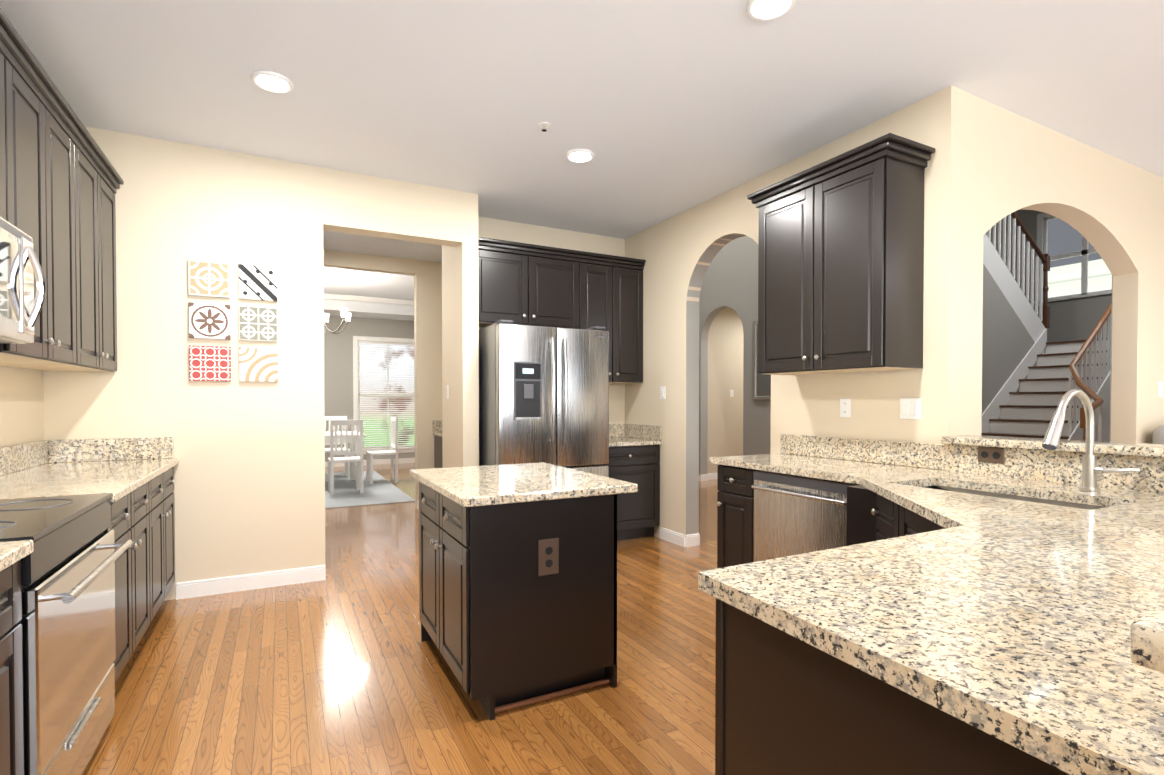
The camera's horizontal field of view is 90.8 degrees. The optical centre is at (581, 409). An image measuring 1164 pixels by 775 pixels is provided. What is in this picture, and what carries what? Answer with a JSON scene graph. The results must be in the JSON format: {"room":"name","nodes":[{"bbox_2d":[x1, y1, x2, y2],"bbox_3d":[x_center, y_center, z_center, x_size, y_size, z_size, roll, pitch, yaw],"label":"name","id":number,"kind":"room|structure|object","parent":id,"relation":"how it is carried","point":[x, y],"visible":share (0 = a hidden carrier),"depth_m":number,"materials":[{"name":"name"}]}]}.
{"room":"kitchen","nodes":[
{"label":"kitchen","id":0,"kind":"room"},
{"bbox_2d":[0,365,43,446],"bbox_3d":[-1.594,-0.193,0.274,0.120,2.900,8.180,0,1,-28],"label":"wall","id":1,"kind":"structure","parent":0,"point":[21,405],"depth_m":3.06,"materials":[{"name":"beige paint"}]},
{"bbox_2d":[0,96,3,217],"bbox_3d":[-2.053,-0.975,1.639,0.341,0.674,0.840,0,1,-28],"label":"upper cabinet","id":2,"kind":"object","parent":1,"relation":"attached to","point":[1,97],"depth_m":2.06,"materials":[{"name":"black wood"}]},
{"bbox_2d":[0,216,45,343],"bbox_3d":[-1.992,-0.430,1.671,0.472,0.401,0.806,0,1,-28],"label":"over-the-range microwave","id":3,"kind":"object","parent":2,"relation":"attached to","point":[20,308],"visible":1,"depth_m":1.99,"materials":[{"name":"silver metal"}]},
{"bbox_2d":[0,441,47,476],"bbox_3d":[-2.756,0.256,2.649,0.020,0.135,1.600,0,1,-28],"label":"backsplash","id":4,"kind":"structure","parent":1,"relation":"attached to","point":[22,456],"depth_m":3.01,"materials":[{"name":"beige stone"}]},
{"bbox_2d":[0,32,83,367],"bbox_3d":[-2.434,-0.767,2.366,0.341,1.109,0.919,0,1,-28],"label":"upper cabinet","id":5,"kind":"object","parent":1,"relation":"attached to","point":[61,180],"depth_m":2.46,"materials":[{"name":"black wood"}]},
{"bbox_2d":[26,144,119,371],"bbox_3d":[-2.788,-0.777,3.040,0.341,1.109,0.852,0,1,-28],"label":"upper cabinet","id":6,"kind":"object","parent":1,"relation":"attached to","point":[100,299],"depth_m":3.17,"materials":[{"name":"black wood"}]},
{"bbox_2d":[48,437,173,460],"bbox_3d":[-2.849,0.244,3.492,0.600,0.135,0.020,0,1,-28],"label":"backsplash","id":7,"kind":"structure","parent":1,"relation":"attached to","point":[110,449],"depth_m":3.48,"materials":[{"name":"beige stone"}]},
{"bbox_2d":[43,126,478,600],"bbox_3d":[-2.126,-0.248,4.232,2.621,2.900,0.678,0,1,-28],"label":"wall","id":8,"kind":"structure","parent":0,"point":[249,483],"depth_m":3.80,"materials":[{"name":"beige paint"}]},
{"bbox_2d":[324,267,414,461],"bbox_3d":[-2.830,-0.278,6.338,5.840,2.900,0.006,0,1,-28],"label":"wall","id":9,"kind":"structure","parent":0,"point":[338,374],"depth_m":6.42,"materials":[{"name":"grey paint"}]},
{"bbox_2d":[325,458,414,466],"bbox_3d":[-5.183,1.056,10.835,5.600,0.105,0.014,0,1,-28],"label":"baseboard","id":10,"kind":"structure","parent":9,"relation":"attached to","point":[388,461],"depth_m":11.47,"materials":[{"name":"white wood"}]},
{"bbox_2d":[353,336,414,453],"bbox_3d":[-3.897,-0.277,11.541,1.360,2.320,0.170,0,1,-28],"label":"dining room window","id":11,"kind":"structure","parent":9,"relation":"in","point":[356,397],"depth_m":11.31,"materials":[{"name":"white wood"}]},
{"bbox_2d":[358,341,414,446],"bbox_3d":[-3.888,-0.295,11.523,1.120,2.083,0.026,0,1,-28],"label":"window blinds","id":12,"kind":"object","parent":11,"relation":"attached to","point":[389,344],"visible":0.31,"depth_m":11.50,"materials":[{"name":"white plastic"}]},
{"bbox_2d":[323,249,441,508],"bbox_3d":[-2.845,-0.277,6.259,5.700,2.900,0.120,0,1,-28],"label":"wall","id":13,"kind":"structure","parent":0,"point":[427,275],"depth_m":6.68,"materials":[{"name":"beige paint"}]},
{"bbox_2d":[82,463,718,774],"bbox_3d":[1.778,1.162,7.048,18.000,0.001,17.000,0,1,-28],"label":"floor","id":14,"kind":"structure","parent":0,"point":[342,669],"depth_m":2.54,"materials":[{"name":"brown wood"}]},
{"bbox_2d":[0,560,23,774],"bbox_3d":[-1.533,0.816,0.975,0.621,0.864,0.862,0,1,-28],"label":"base cabinet","id":15,"kind":"object","parent":14,"relation":"on","point":[11,677],"depth_m":1.44,"materials":[{"name":"black wood"}]},
{"bbox_2d":[0,540,33,575],"bbox_3d":[-1.164,0.375,0.293,0.645,0.036,2.400,0,1,-28],"label":"countertop","id":16,"kind":"structure","parent":15,"relation":"on","point":[11,552],"depth_m":1.42,"materials":[{"name":"beige stone"}]},
{"bbox_2d":[0,493,132,774],"bbox_3d":[-1.875,0.782,1.750,0.683,0.909,0.818,0,1,-28],"label":"range","id":17,"kind":"object","parent":14,"relation":"on","point":[67,621],"visible":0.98,"depth_m":1.76,"materials":[{"name":"silver metal"}]},
{"bbox_2d":[106,481,155,682],"bbox_3d":[-2.320,0.795,2.472,0.621,0.864,0.857,0,1,-28],"label":"base cabinet","id":18,"kind":"object","parent":14,"relation":"on","point":[133,518],"depth_m":2.63,"materials":[{"name":"black wood"}]},
{"bbox_2d":[0,457,178,504],"bbox_3d":[-2.479,0.339,2.795,0.645,0.036,1.600,0,1,-28],"label":"countertop","id":19,"kind":"structure","parent":18,"relation":"on","point":[57,478],"depth_m":2.72,"materials":[{"name":"beige stone"}]},
{"bbox_2d":[156,469,174,612],"bbox_3d":[-2.662,0.786,3.123,0.621,0.864,0.862,0,1,-28],"label":"base cabinet","id":20,"kind":"object","parent":14,"relation":"on","point":[165,500],"depth_m":3.33,"materials":[{"name":"black wood"}]},
{"bbox_2d":[325,471,414,508],"bbox_3d":[-4.093,1.141,8.170,2.650,0.010,3.550,0,1,-28],"label":"dining rug","id":21,"kind":"object","parent":14,"relation":"on","point":[381,490],"visible":0.25,"depth_m":7.78,"materials":[{"name":"grey carpet"}]},
{"bbox_2d":[324,416,349,477],"bbox_3d":[-4.049,0.618,9.401,0.420,1.000,0.420,0,1,-28],"label":"dining chair","id":22,"kind":"object","parent":21,"relation":"on","point":[327,450],"visible":0.35,"depth_m":9.52,"materials":[{"name":"white paint"}]},
{"bbox_2d":[325,431,365,486],"bbox_3d":[-4.122,0.745,8.381,1.700,0.774,1.000,0,1,-28],"label":"dining table","id":23,"kind":"object","parent":21,"relation":"on","point":[352,464],"visible":0.29,"depth_m":8.33,"materials":[{"name":"white paint"}]},
{"bbox_2d":[328,420,363,495],"bbox_3d":[-3.235,0.639,7.852,0.420,1.000,0.420,0,1,-28],"label":"dining chair","id":24,"kind":"object","parent":21,"relation":"on","point":[332,460],"visible":1,"depth_m":7.69,"materials":[{"name":"white paint"}]},
{"bbox_2d":[366,417,398,483],"bbox_3d":[-3.104,0.625,8.914,0.420,1.000,0.420,0,1,-28],"label":"dining chair","id":25,"kind":"object","parent":21,"relation":"on","point":[392,452],"visible":1,"depth_m":8.83,"materials":[{"name":"white paint"}]},
{"bbox_2d":[433,420,442,467],"bbox_3d":[-1.140,0.649,6.726,1.060,1.035,0.652,0,1,-28],"label":"pantry cabinet","id":26,"kind":"object","parent":14,"relation":"on","point":[437,432],"depth_m":6.68,"materials":[{"name":"black"}]},
{"bbox_2d":[409,462,637,720],"bbox_3d":[-0.334,0.772,2.775,0.779,0.900,1.010,0,1,-28],"label":"kitchen island","id":27,"kind":"object","parent":14,"relation":"on","point":[504,626],"visible":1,"depth_m":2.40,"materials":[{"name":"dark painted wood"},{"name":"granite"},{"name":"brushed nickel"}]},
{"bbox_2d":[538,538,558,575],"bbox_3d":[-0.137,0.608,2.365,0.092,0.148,0.009,0,1,-28],"label":"outlet","id":28,"kind":"object","parent":27,"relation":"attached to","point":[548,556],"visible":1,"depth_m":2.36,"materials":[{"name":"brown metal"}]},
{"bbox_2d":[479,320,608,476],"bbox_3d":[-0.374,0.258,4.823,0.948,1.870,0.913,0,1,-28],"label":"fridge","id":29,"kind":"object","parent":14,"relation":"on","point":[544,394],"visible":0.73,"depth_m":4.45,"materials":[{"name":"grey metal"}]},
{"bbox_2d":[603,424,661,540],"bbox_3d":[0.274,0.668,5.382,0.700,1.035,0.652,0,1,-28],"label":"base cabinet","id":30,"kind":"object","parent":14,"relation":"on","point":[634,453],"visible":0.56,"depth_m":5.20,"materials":[{"name":"dark painted wood"},{"name":"granite"}]},
{"bbox_2d":[717,470,753,565],"bbox_3d":[1.211,0.778,3.685,0.621,0.863,0.316,0,1,-28],"label":"base cabinet","id":31,"kind":"object","parent":14,"relation":"on","point":[735,495],"depth_m":3.53,"materials":[{"name":"black wood"}]},
{"bbox_2d":[709,454,1161,505],"bbox_3d":[1.493,0.338,2.926,0.781,0.036,1.991,0,1,-28],"label":"countertop","id":32,"kind":"structure","parent":31,"relation":"on","point":[834,469],"depth_m":2.79,"materials":[{"name":"beige stone"}]},
{"bbox_2d":[751,470,858,561],"bbox_3d":[1.180,0.778,3.090,0.120,0.840,0.696,0,1,-28],"label":"dishwasher","id":33,"kind":"object","parent":32,"relation":"in","point":[795,515],"visible":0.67,"depth_m":3.10,"materials":[{"name":"silver metal"}]},
{"bbox_2d":[978,446,1003,463],"bbox_3d":[1.986,0.222,2.790,0.009,0.075,0.118,0,1,-28],"label":"outlet","id":34,"kind":"object","parent":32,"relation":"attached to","point":[991,454],"visible":1,"depth_m":2.79,"materials":[{"name":"brown plastic"}]},
{"bbox_2d":[715,610,1057,774],"bbox_3d":[0.909,0.814,1.110,1.118,0.863,0.737,0,1,-28],"label":"base cabinet","id":35,"kind":"object","parent":14,"relation":"on","point":[780,710],"depth_m":0.96,"materials":[{"name":"black wood"}]},
{"bbox_2d":[698,494,1163,774],"bbox_3d":[1.417,0.359,1.400,2.336,0.036,0.760,0,1,-28],"label":"countertop","id":36,"kind":"structure","parent":35,"relation":"on","point":[1038,636],"depth_m":0.95,"materials":[{"name":"beige stone"}]},
{"bbox_2d":[1042,389,1139,490],"bbox_3d":[1.942,0.125,2.194,0.375,0.408,0.183,0,1,-28],"label":"faucet","id":37,"kind":"object","parent":36,"relation":"on","point":[1091,469],"visible":1,"depth_m":2.28,"materials":[{"name":"silver metal"}]},
{"bbox_2d":[846,482,1109,545],"bbox_3d":[1.394,0.798,2.237,0.914,0.863,0.966,0,1,-28],"label":"base cabinet","id":38,"kind":"object","parent":14,"relation":"on","point":[858,529],"depth_m":2.49,"materials":[{"name":"black wood"}]},
{"bbox_2d":[847,482,1057,529],"bbox_3d":[1.236,0.349,2.107,0.624,0.036,0.660,0,1,-28],"label":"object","id":39,"kind":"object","parent":38,"relation":"on","point":[896,503],"depth_m":2.14,"materials":[{"name":"beige stone"}]},
{"bbox_2d":[981,212,1111,441],"bbox_3d":[6.956,-1.322,8.659,4.298,4.922,2.798,0,1,-28],"label":"stairs","id":40,"kind":"structure","parent":14,"relation":"on","point":[1031,376],"depth_m":8.55,"materials":[{"name":"white paint"}]},
{"bbox_2d":[1152,425,1163,443],"bbox_3d":[5.112,0.653,4.093,2.040,1.100,0.960,0,1,-28],"label":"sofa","id":41,"kind":"object","parent":14,"relation":"on","point":[1158,435],"visible":0.1,"depth_m":4.00,"materials":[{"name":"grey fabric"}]},
{"bbox_2d":[478,217,624,423],"bbox_3d":[-0.283,-0.267,5.515,1.836,2.900,0.120,0,1,-28],"label":"wall","id":42,"kind":"structure","parent":0,"point":[490,228],"depth_m":5.50,"materials":[{"name":"beige paint"}]},
{"bbox_2d":[478,245,573,327],"bbox_3d":[-0.542,-1.045,5.104,1.000,0.630,0.341,0,1,-28],"label":"upper cabinet","id":43,"kind":"object","parent":42,"relation":"attached to","point":[530,284],"depth_m":4.94,"materials":[{"name":"black wood"}]},
{"bbox_2d":[574,257,644,383],"bbox_3d":[0.179,-0.811,5.486,0.752,1.109,0.341,0,1,-28],"label":"upper cabinet","id":44,"kind":"object","parent":42,"relation":"attached to","point":[608,294],"depth_m":5.37,"materials":[{"name":"black wood"}]},
{"bbox_2d":[0,0,1163,320],"bbox_3d":[0.361,-1.852,5.187,10.200,0.280,15.100,0,1,-28],"label":"ceiling","id":45,"kind":"structure","parent":0,"point":[662,110],"depth_m":2.95,"materials":[{"name":"white paint"}]},
{"bbox_2d":[251,70,293,93],"bbox_3d":[-1.584,-1.674,2.936,0.194,0.021,0.194,0,1,-28],"label":"recessed light","id":46,"kind":"object","parent":45,"relation":"in","point":[270,79],"visible":1,"depth_m":2.93,"materials":[{"name":"white plastic"}]},
{"bbox_2d":[324,272,350,333],"bbox_3d":[-3.889,-1.571,8.550,0.864,0.934,0.880,0,1,-28],"label":"chandelier","id":47,"kind":"object","parent":45,"relation":"hanging from","point":[345,315],"visible":0.27,"depth_m":8.76,"materials":[{"name":"grey metal"}]},
{"bbox_2d":[324,293,413,315],"bbox_3d":[-4.816,-1.921,10.094,4.130,0.280,0.125,0,1,-28],"label":"trim","id":48,"kind":"structure","parent":45,"relation":"attached to","point":[353,303],"depth_m":10.50,"materials":[{"name":"white wood"}]},
{"bbox_2d":[538,122,549,131],"bbox_3d":[-0.225,-1.670,3.402,0.070,0.034,0.070,0,1,-28],"label":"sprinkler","id":49,"kind":"object","parent":45,"relation":"attached to","point":[543,125],"visible":1,"depth_m":3.40,"materials":[{"name":"white"}]},
{"bbox_2d":[565,149,594,162],"bbox_3d":[-0.014,-1.687,3.817,0.194,0.021,0.194,0,1,-28],"label":"recessed light","id":50,"kind":"object","parent":45,"relation":"in","point":[576,154],"visible":1,"depth_m":3.82,"materials":[{"name":"white plastic"}]},
{"bbox_2d":[746,0,795,20],"bbox_3d":[0.776,-1.666,2.357,0.194,0.021,0.194,0,1,-28],"label":"recessed light","id":51,"kind":"object","parent":45,"relation":"in","point":[766,6],"visible":0.96,"depth_m":2.38,"materials":[{"name":"white plastic"}]},
{"bbox_2d":[707,307,743,473],"bbox_3d":[2.830,-0.325,9.670,2.040,2.900,0.139,0,1,-28],"label":"wall","id":52,"kind":"structure","parent":0,"point":[725,377],"depth_m":9.30,"materials":[{"name":"beige paint"}]},
{"bbox_2d":[708,473,716,479],"bbox_3d":[2.870,1.073,9.645,2.050,0.105,0.014,0,1,-28],"label":"baseboard","id":53,"kind":"structure","parent":52,"relation":"attached to","point":[712,476],"depth_m":9.23,"materials":[{"name":"white"}]},
{"bbox_2d":[625,86,966,537],"bbox_3d":[1.238,-0.252,4.444,0.140,2.900,3.189,0,1,-28],"label":"wall","id":54,"kind":"structure","parent":0,"point":[671,251],"depth_m":3.62,"materials":[{"name":"beige paint"}]},
{"bbox_2d":[660,386,664,398],"bbox_3d":[0.736,-0.150,5.239,0.010,0.118,0.075,0,1,-28],"label":"light switch","id":55,"kind":"object","parent":54,"relation":"attached to","point":[662,392],"visible":1,"depth_m":5.23,"materials":[{"name":"white plastic"}]},
{"bbox_2d":[660,527,684,546],"bbox_3d":[0.804,1.137,5.123,0.014,0.105,0.360,0,1,-28],"label":"baseboard","id":56,"kind":"structure","parent":54,"relation":"attached to","point":[671,536],"depth_m":5.11,"materials":[{"name":"white wood"}]},
{"bbox_2d":[686,233,745,534],"bbox_3d":[1.184,-0.085,4.554,0.136,2.563,0.967,0,1,-28],"label":"arch","id":57,"kind":"object","parent":54,"relation":"attached to","point":[709,254],"visible":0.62,"depth_m":4.98,"materials":[{"name":"grey paint"}]},
{"bbox_2d":[747,133,934,374],"bbox_3d":[1.478,-0.809,3.411,0.382,1.171,1.000,0,1,-28],"label":"upper cabinet","id":58,"kind":"object","parent":54,"relation":"attached to","point":[841,265],"visible":1,"depth_m":3.15,"materials":[{"name":"black wood"}]},
{"bbox_2d":[840,398,850,417],"bbox_3d":[1.626,-0.009,3.546,0.009,0.118,0.075,0,1,-28],"label":"electrical outlet","id":59,"kind":"object","parent":54,"relation":"attached to","point":[845,407],"visible":1,"depth_m":3.54,"materials":[{"name":"white plastic"}]},
{"bbox_2d":[900,398,920,419],"bbox_3d":[1.818,-0.004,3.180,0.010,0.118,0.120,0,1,-28],"label":"light switch","id":60,"kind":"object","parent":54,"relation":"attached to","point":[910,408],"visible":1,"depth_m":3.18,"materials":[{"name":"white plastic"}]},
{"bbox_2d":[778,434,1163,493],"bbox_3d":[2.005,0.250,2.799,0.032,0.143,2.691,0,1,-28],"label":"backsplash","id":61,"kind":"structure","parent":54,"relation":"attached to","point":[1019,461],"depth_m":2.77,"materials":[{"name":"beige stone"}]},
{"bbox_2d":[698,209,1112,535],"bbox_3d":[4.388,-1.807,8.372,9.350,5.900,7.250,0,1,-28],"label":"wall","id":62,"kind":"structure","parent":0,"point":[731,278],"depth_m":8.69,"materials":[{"name":"grey paint"}]},
{"bbox_2d":[685,533,698,546],"bbox_3d":[0.960,1.138,4.993,0.140,0.105,0.014,0,1,-28],"label":"baseboard","id":63,"kind":"structure","parent":62,"relation":"attached to","point":[691,540],"depth_m":4.99,"materials":[{"name":"white wood"}]},
{"bbox_2d":[700,474,707,480],"bbox_3d":[1.929,1.081,9.060,0.140,0.105,0.014,0,1,-28],"label":"baseboard","id":64,"kind":"structure","parent":62,"relation":"attached to","point":[704,477],"depth_m":9.05,"materials":[{"name":"white"}]},
{"bbox_2d":[753,320,770,399],"bbox_3d":[2.517,-0.678,7.732,0.030,1.100,0.570,0,1,-28],"label":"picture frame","id":65,"kind":"object","parent":62,"relation":"attached to","point":[761,386],"visible":0.38,"depth_m":7.92,"materials":[{"name":"silver metal"}]},
{"bbox_2d":[1034,213,1111,305],"bbox_3d":[8.705,-2.729,9.956,0.120,1.680,1.420,0,1,-28],"label":"window","id":66,"kind":"structure","parent":62,"relation":"in","point":[1085,251],"depth_m":10.17,"materials":[{"name":"white"}]},
{"bbox_2d":[964,93,1163,443],"bbox_3d":[4.050,-0.248,4.199,4.610,2.900,0.140,0,1,-28],"label":"wall","id":67,"kind":"structure","parent":0,"point":[1109,208],"depth_m":3.74,"materials":[{"name":"beige paint"}]},
{"bbox_2d":[1158,381,1162,396],"bbox_3d":[4.266,-0.148,4.229,0.075,0.118,0.010,0,1,-28],"label":"light switch","id":68,"kind":"object","parent":67,"relation":"attached to","point":[1160,388],"visible":0.98,"depth_m":4.22,"materials":[{"name":"white plastic"}]},
{"label":"outside","id":69,"kind":"structure","parent":0,"visible":0},
{"bbox_2d":[360,343,414,445],"bbox_3d":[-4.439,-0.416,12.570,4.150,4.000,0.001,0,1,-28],"label":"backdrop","id":70,"kind":"structure","parent":69,"point":[405,364],"depth_m":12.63,"materials":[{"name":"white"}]},
{"bbox_2d":[1047,218,1111,297],"bbox_3d":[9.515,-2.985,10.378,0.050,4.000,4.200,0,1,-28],"label":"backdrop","id":71,"kind":"structure","parent":69,"point":[1064,277],"depth_m":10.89,"materials":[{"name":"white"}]}
]}

